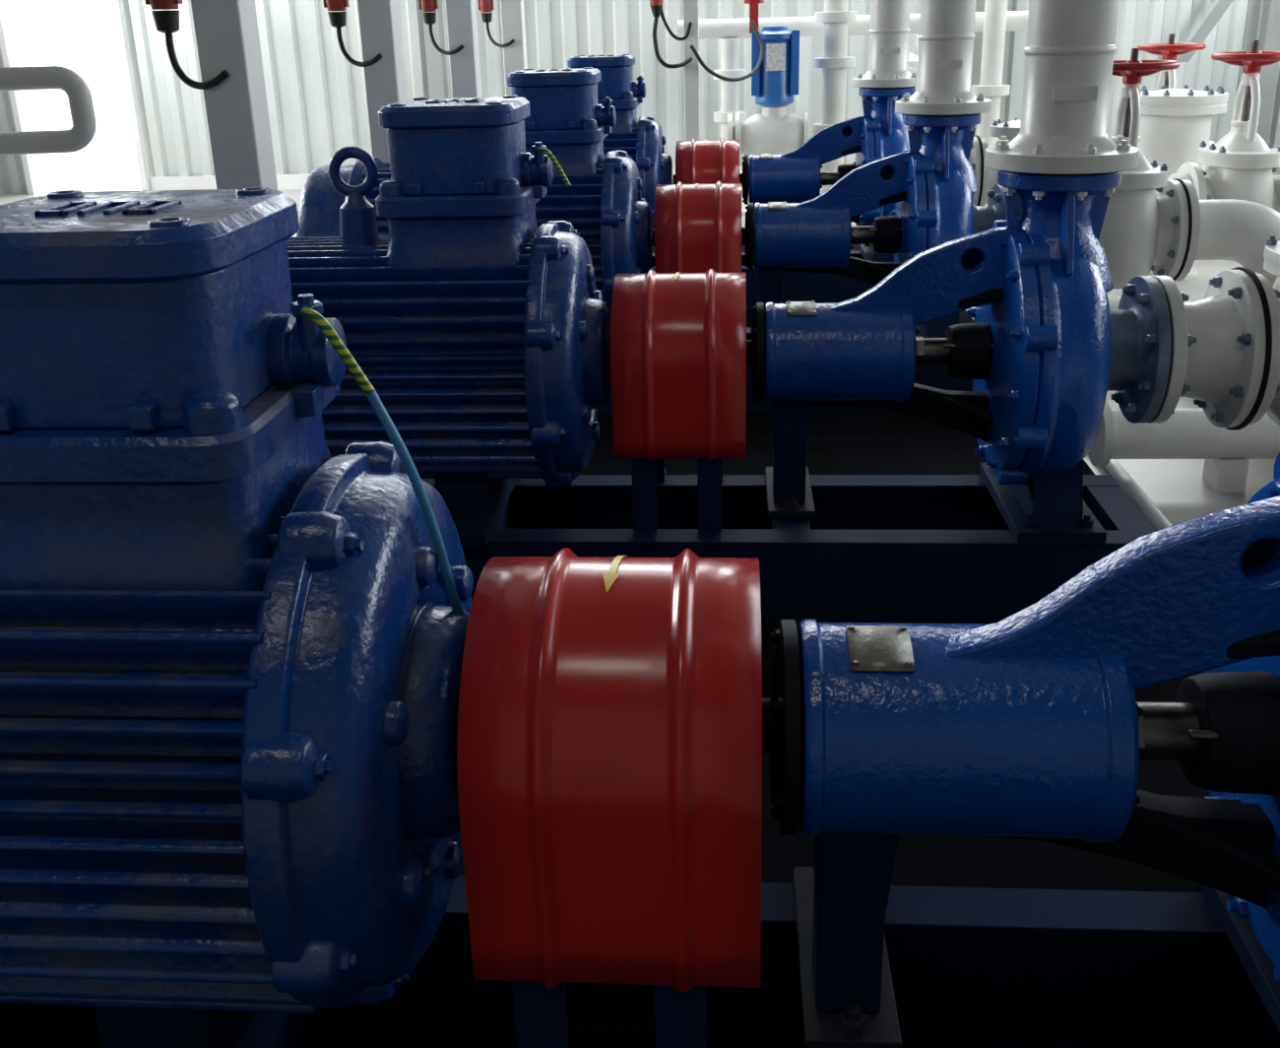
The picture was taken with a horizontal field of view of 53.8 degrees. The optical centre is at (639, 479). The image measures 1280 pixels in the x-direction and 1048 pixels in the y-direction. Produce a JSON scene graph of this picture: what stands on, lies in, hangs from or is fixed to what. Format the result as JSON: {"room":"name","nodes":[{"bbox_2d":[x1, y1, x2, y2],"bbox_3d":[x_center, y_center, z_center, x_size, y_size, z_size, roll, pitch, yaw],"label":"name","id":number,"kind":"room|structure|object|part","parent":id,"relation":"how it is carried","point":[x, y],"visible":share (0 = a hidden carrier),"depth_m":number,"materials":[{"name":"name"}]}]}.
{"room":"mechanical room","nodes":[
{"label":"mechanical room","id":0,"kind":"room"},
{"bbox_2d":[0,186,1276,527],"bbox_3d":[-0.023,0.049,3.065,10.100,0.100,11.700,0,20,4],"label":"floor","id":1,"kind":"structure","parent":0,"point":[1178,487],"depth_m":2.99,"materials":[{"name":"concrete"}]},
{"bbox_2d":[0,65,96,155],"bbox_3d":[-1.769,-0.338,2.669,1.308,0.988,0.046,-4,20,-8],"label":"handrail","id":2,"kind":"object","parent":1,"relation":"on","point":[82,131],"visible":1,"depth_m":2.59,"materials":[{"name":"white metal"}]},
{"bbox_2d":[500,0,527,95],"bbox_3d":[-0.596,-2.030,6.016,0.160,1.800,0.160,0,20,4],"label":"steel post","id":3,"kind":"object","parent":1,"relation":"on","point":[512,12],"visible":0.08,"depth_m":5.95,"materials":[{"name":"metal"}]},
{"bbox_2d":[477,0,514,47],"bbox_3d":[-0.678,-2.341,5.884,0.188,0.612,0.060,8,22,25],"label":"plug","id":4,"kind":"object","parent":3,"relation":"attached to","point":[485,7],"visible":1,"depth_m":5.94,"materials":[{"name":"red plastic"}]},
{"bbox_2d":[0,243,1209,1047],"bbox_3d":[-0.054,-0.018,2.989,2.150,0.080,6.800,0,20,4],"label":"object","id":5,"kind":"structure","parent":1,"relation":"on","point":[837,443],"depth_m":1.55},
{"bbox_2d":[191,0,277,190],"bbox_3d":[-0.848,-0.825,2.633,0.160,1.720,0.160,0,20,4],"label":"steel post","id":6,"kind":"object","parent":5,"relation":"on","point":[226,32],"visible":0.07,"depth_m":2.60,"materials":[{"name":"metal"}]},
{"bbox_2d":[144,0,229,89],"bbox_3d":[-0.928,-1.098,2.514,0.188,0.612,0.060,8,22,25],"label":"plug","id":7,"kind":"object","parent":6,"relation":"attached to","point":[166,22],"visible":1,"depth_m":2.58,"materials":[{"name":"red plastic"}]},
{"bbox_2d":[0,187,473,1047],"bbox_3d":[-0.580,0.131,1.046,0.900,0.703,0.444,0,20,4],"label":"motor","id":8,"kind":"object","parent":5,"relation":"on","point":[231,645],"visible":0.98,"depth_m":0.88,"materials":[{"name":"blue paint"}]},
{"bbox_3d":[-0.380,-0.182,0.915,0.220,0.035,0.226,0,20,4],"label":"terminal box lid","id":9,"kind":"part","parent":8,"relation":"part of","materials":[{"name":"blue paint"}]},
{"bbox_2d":[356,0,406,162],"bbox_3d":[-0.764,-1.239,3.756,0.160,1.720,0.160,0,20,4],"label":"steel post","id":10,"kind":"object","parent":5,"relation":"on","point":[379,20],"visible":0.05,"depth_m":3.71,"materials":[{"name":"metal"}]},
{"bbox_2d":[322,0,382,66],"bbox_3d":[-0.845,-1.512,3.638,0.188,0.612,0.060,8,22,25],"label":"plug","id":11,"kind":"object","parent":10,"relation":"attached to","point":[338,20],"visible":1,"depth_m":3.70,"materials":[{"name":"red plastic"}]},
{"bbox_2d":[286,95,611,547],"bbox_3d":[-0.500,-0.283,2.169,0.891,0.703,0.442,0,20,4],"label":"motor","id":12,"kind":"object","parent":5,"relation":"on","point":[481,332],"visible":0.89,"depth_m":2.00,"materials":[{"name":"blue paint"}]},
{"bbox_3d":[-0.297,-0.596,2.038,0.220,0.035,0.226,0,20,4],"label":"terminal box lid","id":13,"kind":"part","parent":12,"relation":"part of","materials":[{"name":"blue paint"}]},
{"bbox_2d":[445,0,482,98],"bbox_3d":[-0.681,-1.653,4.879,0.160,1.720,0.160,0,20,4],"label":"steel post","id":14,"kind":"object","parent":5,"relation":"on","point":[461,15],"visible":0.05,"depth_m":4.83,"materials":[{"name":"metal"}]},
{"bbox_2d":[418,0,463,55],"bbox_3d":[-0.761,-1.927,4.761,0.188,0.612,0.060,8,22,25],"label":"plug","id":15,"kind":"object","parent":14,"relation":"attached to","point":[429,19],"visible":1,"depth_m":4.82,"materials":[{"name":"red plastic"}]},
{"bbox_2d":[296,66,652,320],"bbox_3d":[-0.417,-0.697,3.292,0.891,0.703,0.442,0,20,4],"label":"motor","id":16,"kind":"object","parent":5,"relation":"on","point":[604,202],"visible":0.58,"depth_m":3.11,"materials":[{"name":"blue paint"}]},
{"bbox_3d":[-0.214,-1.010,3.162,0.220,0.035,0.226,0,20,4],"label":"terminal box lid","id":17,"kind":"part","parent":16,"relation":"part of","materials":[{"name":"blue paint"}]},
{"bbox_2d":[457,547,762,1047],"bbox_3d":[-0.011,0.263,1.052,0.217,0.422,0.360,0,20,4],"label":"guard","id":18,"kind":"object","parent":5,"relation":"on","point":[609,719],"visible":1,"depth_m":0.92,"materials":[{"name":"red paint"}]},
{"bbox_2d":[567,54,673,229],"bbox_3d":[-0.334,-1.111,4.415,0.891,0.703,0.442,0,20,4],"label":"motor","id":19,"kind":"object","parent":5,"relation":"on","point":[643,140],"visible":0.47,"depth_m":4.22,"materials":[{"name":"blue paint"}]},
{"bbox_3d":[-0.130,-1.425,4.285,0.220,0.035,0.226,0,20,4],"label":"terminal box lid","id":20,"kind":"part","parent":19,"relation":"part of","materials":[{"name":"blue paint"}]},
{"bbox_2d":[0,875,1279,1047],"bbox_3d":[-0.065,0.532,1.155,1.700,0.150,0.328,0,20,4],"label":"base frame","id":21,"kind":"object","parent":5,"relation":"on","point":[971,967],"depth_m":1.27,"materials":[{"name":"black metal"}]},
{"bbox_2d":[610,267,746,545],"bbox_3d":[0.073,-0.151,2.175,0.217,0.422,0.360,0,20,4],"label":"guard","id":22,"kind":"object","parent":5,"relation":"on","point":[678,340],"visible":1,"depth_m":2.04,"materials":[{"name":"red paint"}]},
{"bbox_2d":[654,180,741,273],"bbox_3d":[0.156,-0.566,3.298,0.217,0.422,0.360,0,20,4],"label":"guard","id":23,"kind":"object","parent":5,"relation":"on","point":[698,226],"visible":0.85,"depth_m":3.15,"materials":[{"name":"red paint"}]},
{"bbox_2d":[675,137,739,184],"bbox_3d":[0.239,-0.980,4.421,0.217,0.422,0.360,0,20,4],"label":"guard","id":24,"kind":"object","parent":5,"relation":"on","point":[705,161],"visible":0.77,"depth_m":4.27,"materials":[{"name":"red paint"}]},
{"bbox_2d":[650,250,874,311],"bbox_3d":[0.185,-0.711,4.524,1.700,0.150,0.328,0,20,4],"label":"base frame","id":25,"kind":"object","parent":5,"relation":"on","point":[798,286],"depth_m":4.34,"materials":[{"name":"black metal"}]},
{"bbox_2d":[420,474,1155,623],"bbox_3d":[0.019,0.118,2.278,1.700,0.150,0.328,0,20,4],"label":"base frame","id":26,"kind":"object","parent":5,"relation":"on","point":[890,548],"depth_m":2.12,"materials":[{"name":"black metal"}]},
{"bbox_2d":[673,86,915,261],"bbox_3d":[0.562,-1.052,4.370,0.894,0.577,0.426,0,20,4],"label":"pump","id":27,"kind":"object","parent":5,"relation":"on","point":[795,176],"visible":0.46,"depth_m":4.30,"materials":[{"name":"metal"}]},
{"bbox_3d":[0.621,-1.145,4.319,0.308,0.192,0.032,0,20,4],"label":"bracket arm","id":28,"kind":"part","parent":27,"relation":"part of","materials":[{"name":"blue paint"}]},
{"bbox_3d":[0.613,-0.942,4.407,0.338,0.115,0.032,0,20,4],"label":"bracket arm","id":29,"kind":"part","parent":27,"relation":"part of","materials":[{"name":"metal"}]},
{"bbox_3d":[0.771,-1.044,4.358,0.043,0.410,0.410,0,20,4],"label":"casing","id":30,"kind":"part","parent":27,"relation":"part of","materials":[{"name":"blue paint"}]},
{"bbox_2d":[852,0,917,100],"bbox_3d":[0.812,-2.137,3.952,0.232,1.811,0.232,0,20,4],"label":"pipe","id":31,"kind":"object","parent":27,"relation":"on","point":[889,31],"visible":0.86,"depth_m":4.15,"materials":[{"name":"white paint"}]},
{"bbox_3d":[0.857,-1.040,4.353,0.136,0.422,0.414,0,20,4],"label":"volute casing","id":32,"kind":"part","parent":27,"relation":"part of","materials":[{"name":"blue paint"}]},
{"bbox_2d":[651,113,1006,337],"bbox_3d":[0.479,-0.638,3.247,0.894,0.577,0.426,0,20,4],"label":"pump","id":33,"kind":"object","parent":5,"relation":"on","point":[931,183],"visible":0.67,"depth_m":3.17,"materials":[{"name":"metal"}]},
{"bbox_3d":[0.529,-0.528,3.284,0.338,0.115,0.032,0,20,4],"label":"bracket arm","id":34,"kind":"part","parent":33,"relation":"part of","materials":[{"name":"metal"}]},
{"bbox_3d":[0.538,-0.731,3.196,0.308,0.192,0.032,0,20,4],"label":"bracket arm","id":35,"kind":"part","parent":33,"relation":"part of","materials":[{"name":"blue paint"}]},
{"bbox_3d":[0.688,-0.630,3.235,0.043,0.410,0.410,0,20,4],"label":"casing","id":36,"kind":"part","parent":33,"relation":"part of","materials":[{"name":"blue paint"}]},
{"bbox_2d":[895,0,991,131],"bbox_3d":[0.728,-1.722,2.829,0.232,1.811,0.232,0,20,4],"label":"pipe","id":37,"kind":"object","parent":33,"relation":"on","point":[946,36],"visible":0.92,"depth_m":3.03,"materials":[{"name":"white paint"}]},
{"bbox_3d":[0.773,-0.626,3.230,0.136,0.422,0.414,0,20,4],"label":"volute casing","id":38,"kind":"part","parent":33,"relation":"part of","materials":[{"name":"blue paint"}]},
{"bbox_2d":[609,170,1171,544],"bbox_3d":[0.395,-0.223,2.124,0.894,0.577,0.426,0,20,4],"label":"pump","id":39,"kind":"object","parent":5,"relation":"on","point":[1044,348],"visible":0.9,"depth_m":2.05,"materials":[{"name":"metal"}]},
{"bbox_3d":[0.269,0.009,2.278,0.080,0.039,0.230,0,20,4],"label":"support foot plate","id":40,"kind":"part","parent":39,"relation":"part of","materials":[{"name":"metal"}]},
{"bbox_3d":[0.446,-0.114,2.161,0.338,0.115,0.032,0,20,4],"label":"bracket arm","id":41,"kind":"part","parent":39,"relation":"part of","materials":[{"name":"metal"}]},
{"bbox_3d":[0.455,-0.317,2.073,0.308,0.192,0.032,0,20,4],"label":"bracket arm","id":42,"kind":"part","parent":39,"relation":"part of","materials":[{"name":"blue paint"}]},
{"bbox_3d":[0.605,-0.216,2.112,0.043,0.410,0.410,0,20,4],"label":"casing","id":43,"kind":"part","parent":39,"relation":"part of","materials":[{"name":"blue paint"}]},
{"bbox_2d":[984,0,1139,199],"bbox_3d":[0.645,-1.308,1.706,0.232,1.811,0.232,0,20,4],"label":"pipe","id":44,"kind":"object","parent":39,"relation":"on","point":[1070,48],"visible":0.94,"depth_m":1.91,"materials":[{"name":"white paint"}]},
{"bbox_3d":[0.690,-0.212,2.107,0.136,0.422,0.414,0,20,4],"label":"volute casing","id":45,"kind":"part","parent":39,"relation":"part of","materials":[{"name":"blue paint"}]},
{"bbox_2d":[762,451,1279,1047],"bbox_3d":[0.312,0.191,1.001,0.894,0.577,0.426,0,20,4],"label":"pump","id":46,"kind":"object","parent":5,"relation":"on","point":[1029,724],"visible":0.84,"depth_m":0.95,"materials":[{"name":"metal"}]},
{"bbox_3d":[0.186,0.423,1.155,0.080,0.039,0.230,0,20,4],"label":"support foot plate","id":47,"kind":"part","parent":46,"relation":"part of","materials":[{"name":"metal"}]},
{"bbox_3d":[0.371,0.098,0.950,0.308,0.192,0.032,0,20,4],"label":"bracket arm","id":48,"kind":"part","parent":46,"relation":"part of","materials":[{"name":"blue paint"}]},
{"bbox_3d":[0.363,0.300,1.038,0.338,0.115,0.032,0,20,4],"label":"bracket arm","id":49,"kind":"part","parent":46,"relation":"part of","materials":[{"name":"metal"}]},
{"bbox_3d":[0.521,0.199,0.989,0.043,0.410,0.410,0,20,4],"label":"casing","id":50,"kind":"part","parent":46,"relation":"part of","materials":[{"name":"blue paint"}]},
{"bbox_2d":[683,0,700,140],"bbox_3d":[0.221,-2.942,5.683,0.140,3.700,0.140,0,20,4],"label":"steel post","id":51,"kind":"object","parent":1,"relation":"on","point":[690,7],"visible":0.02,"depth_m":6.02,"materials":[{"name":"metal"}]},
{"bbox_2d":[713,38,746,214],"bbox_3d":[0.495,-1.936,6.942,0.180,0.930,0.180,0,20,4],"label":"riser pipe","id":52,"kind":"object","parent":1,"relation":"on","point":[730,47],"visible":0.62,"depth_m":6.83,"materials":[{"name":"paint"}]},
{"bbox_2d":[727,0,808,158],"bbox_3d":[0.658,-1.933,6.504,0.410,1.217,0.240,0,20,4],"label":"valve","id":53,"kind":"object","parent":1,"relation":"on","point":[774,86],"visible":0.67,"depth_m":6.41,"materials":[{"name":"paint"}]},
{"bbox_3d":[0.574,-2.383,6.344,0.101,0.257,0.036,0,20,4],"label":"red handle","id":54,"kind":"part","parent":53,"relation":"part of","materials":[{"name":"red metal"}]},
{"bbox_2d":[812,0,857,193],"bbox_3d":[0.979,-3.085,6.162,0.223,3.600,0.223,0,20,4],"label":"riser pipe","id":55,"kind":"object","parent":1,"relation":"on","point":[834,62],"visible":0.62,"depth_m":6.45,"materials":[{"name":"paint"}]},
{"bbox_2d":[677,10,1028,39],"bbox_3d":[1.315,-2.000,6.911,2.200,1.030,0.100,0,20,4],"label":"pipe","id":56,"kind":"object","parent":1,"relation":"on","point":[1016,21],"visible":0.28,"depth_m":6.74,"materials":[{"name":"white paint"}]},
{"bbox_2d":[971,0,1010,206],"bbox_3d":[1.803,-3.120,6.194,0.198,3.600,0.198,0,20,4],"label":"riser pipe","id":57,"kind":"object","parent":1,"relation":"on","point":[994,22],"visible":0.48,"depth_m":6.50,"materials":[{"name":"paint"}]},
{"bbox_2d":[1107,295,1121,309],"bbox_3d":[1.380,-0.506,4.038,0.495,0.200,0.150,0,20,4],"label":"pipe","id":58,"kind":"object","parent":1,"relation":"on","point":[1114,300],"visible":0.02,"depth_m":3.97,"materials":[{"name":"white paint"}]},
{"bbox_2d":[1104,458,1172,530],"bbox_3d":[1.153,-0.170,3.377,0.031,0.031,6.000,0,20,4],"label":"conduit","id":59,"kind":"object","parent":1,"relation":"on","point":[1155,517],"visible":0.32,"depth_m":2.79,"materials":[{"name":"metal"}]},
{"bbox_2d":[1106,274,1191,302],"bbox_3d":[1.650,-0.237,3.316,0.160,0.178,6.200,0,20,4],"label":"pipe","id":60,"kind":"object","parent":1,"relation":"on","point":[1113,291],"visible":0.02,"depth_m":4.36,"materials":[{"name":"white paint"}]},
{"bbox_2d":[968,134,1155,272],"bbox_3d":[1.387,-0.952,4.346,0.827,0.464,0.268,0,20,4],"label":"pipe","id":61,"kind":"object","parent":60,"relation":"on","point":[976,159],"visible":0.08,"depth_m":4.22,"materials":[{"name":"metal"}]},
{"bbox_2d":[979,137,998,206],"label":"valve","id":62,"kind":"object","parent":61,"relation":"attached to","point":[990,174],"depth_m":4.23,"materials":[{"name":"white paint"}]},
{"bbox_2d":[989,118,1021,141],"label":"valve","id":63,"kind":"object","parent":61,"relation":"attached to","point":[1010,130],"depth_m":4.22,"materials":[{"name":"white paint"}]},
{"bbox_2d":[987,178,1279,286],"bbox_3d":[1.304,-0.538,3.223,0.827,0.464,0.268,0,20,4],"label":"pipe","id":64,"kind":"object","parent":60,"relation":"on","point":[1237,230],"visible":0.16,"depth_m":3.11,"materials":[{"name":"white paint"}]},
{"bbox_2d":[1098,48,1189,289],"bbox_3d":[1.204,-0.771,3.144,0.272,0.578,0.260,0,20,4],"label":"valve","id":65,"kind":"object","parent":64,"relation":"attached to","point":[1144,229],"visible":0.61,"depth_m":3.08,"materials":[{"name":"metal"}]},
{"bbox_3d":[1.200,-0.911,3.093,0.018,0.280,0.018,0,20,4],"label":"stem","id":66,"kind":"part","parent":65,"relation":"part of","materials":[{"name":"metal"}]},
{"bbox_2d":[1110,266,1272,430],"bbox_3d":[1.220,-0.124,2.100,0.827,0.464,0.268,0,20,4],"label":"pipe","id":67,"kind":"object","parent":60,"relation":"on","point":[1221,351],"visible":0.75,"depth_m":2.01,"materials":[{"name":"white paint"}]},
{"bbox_2d":[1248,234,1279,425],"bbox_3d":[1.121,-0.357,2.021,0.272,0.578,0.260,0,20,4],"label":"valve","id":68,"kind":"object","parent":67,"relation":"attached to","point":[1270,404],"visible":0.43,"depth_m":2.00,"materials":[{"name":"metal"}]},
{"bbox_2d":[1166,172,1192,183],"bbox_3d":[2.604,-0.877,4.558,1.834,0.476,0.252,0,20,4],"label":"pipe","id":69,"kind":"object","parent":1,"relation":"on","point":[1182,175],"visible":0.07,"depth_m":4.50,"materials":[{"name":"white metal"}]},
{"bbox_2d":[1176,40,1279,212],"bbox_3d":[2.138,-1.167,4.486,0.354,0.751,0.338,0,20,4],"label":"valve","id":70,"kind":"object","parent":69,"relation":"attached to","point":[1241,165],"visible":0.67,"depth_m":4.40,"materials":[{"name":"metal"}]},
{"bbox_3d":[2.133,-1.349,4.419,0.023,0.364,0.023,0,20,4],"label":"stem","id":71,"kind":"part","parent":70,"relation":"part of","materials":[{"name":"metal"}]},
{"bbox_2d":[1138,84,1228,280],"bbox_3d":[2.122,-1.197,5.085,0.380,0.737,0.380,0,20,4],"label":"strainer","id":72,"kind":"object","parent":1,"relation":"on","point":[1174,123],"visible":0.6,"depth_m":4.89,"materials":[{"name":"white paint"}]},
{"bbox_2d":[1088,401,1279,492],"bbox_3d":[1.295,-0.082,2.887,0.495,0.200,0.150,0,20,4],"label":"pipe","id":73,"kind":"object","parent":1,"relation":"on","point":[1187,433],"visible":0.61,"depth_m":2.83,"materials":[{"name":"white paint"}]},
{"bbox_3d":[1.533,-1.895,7.414,0.180,0.475,0.180,0,20,4],"label":"stand","id":74,"kind":"object","parent":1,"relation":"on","visible":0},
{"bbox_2d":[907,33,918,90],"bbox_3d":[1.519,-2.396,7.231,0.260,0.578,0.272,0,20,4],"label":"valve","id":75,"kind":"object","parent":74,"relation":"on","point":[913,59],"visible":0.06,"depth_m":7.17,"materials":[{"name":"metal"}]},
{"bbox_2d":[0,0,1279,193],"bbox_3d":[0.332,-3.795,7.853,10.100,3.800,0.035,0,20,4],"label":"wall","id":76,"kind":"structure","parent":0,"point":[316,98],"depth_m":8.31,"materials":[{"name":"white metal"}]},
{"bbox_2d":[0,0,149,194],"bbox_3d":[-3.861,-3.079,8.377,0.860,2.310,0.050,0,20,4],"label":"door frame","id":77,"kind":"structure","parent":76,"relation":"in","point":[117,5],"depth_m":8.54,"materials":[{"name":"paint"}]},
{"bbox_2d":[148,163,848,190],"bbox_3d":[0.986,-2.049,8.420,8.800,0.100,0.014,0,20,4],"label":"baseboard","id":78,"kind":"structure","parent":76,"relation":"attached to","point":[285,181],"depth_m":8.71,"materials":[{"name":"paint"}]},
{"bbox_2d":[422,0,1279,143],"bbox_3d":[1.274,-3.768,7.712,5.400,3.800,0.114,0,20,4],"label":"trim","id":79,"kind":"structure","parent":76,"relation":"attached to","point":[1269,32],"depth_m":7.98,"materials":[{"name":"white metal"}]},
{"bbox_2d":[1156,68,1176,90],"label":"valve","id":80,"kind":"object","parent":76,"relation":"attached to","point":[1167,78],"depth_m":5.52,"materials":[{"name":"metal"}]},
{"bbox_2d":[1136,33,1206,60],"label":"valve","id":81,"kind":"object","parent":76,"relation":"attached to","point":[1172,49],"depth_m":5.44,"materials":[{"name":"metal"}]},
{"bbox_3d":[2.316,-1.758,5.537,0.024,0.378,0.024,0,20,4],"label":"stem","id":82,"kind":"part","parent":81,"relation":"part of","materials":[{"name":"metal"}]},
{"bbox_2d":[1176,0,1233,62],"bbox_3d":[3.814,-3.267,7.610,0.980,1.400,0.030,0,20,4],"label":"brace","id":83,"kind":"object","parent":76,"relation":"attached to","point":[1221,6],"visible":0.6,"depth_m":7.79,"materials":[{"name":"grey metal"}]},
{"bbox_3d":[-0.123,-3.612,1.722,10.100,0.100,11.700,0,20,4],"label":"ceiling","id":84,"kind":"structure","parent":0,"visible":0},
{"bbox_2d":[649,0,764,81],"bbox_3d":[0.326,-3.365,5.597,0.645,3.052,0.222,-15,24,-32],"label":"cable","id":85,"kind":"object","parent":84,"relation":"hanging from","point":[656,6],"visible":1,"depth_m":5.96,"materials":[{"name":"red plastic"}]},
{"label":"outside","id":86,"kind":"structure","parent":0,"visible":0},
{"bbox_2d":[21,68,141,192],"bbox_3d":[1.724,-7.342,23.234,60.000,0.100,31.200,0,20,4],"label":"window","id":87,"kind":"structure","parent":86,"point":[108,162],"depth_m":13.41,"materials":[{"name":"white glass"}]}
]}

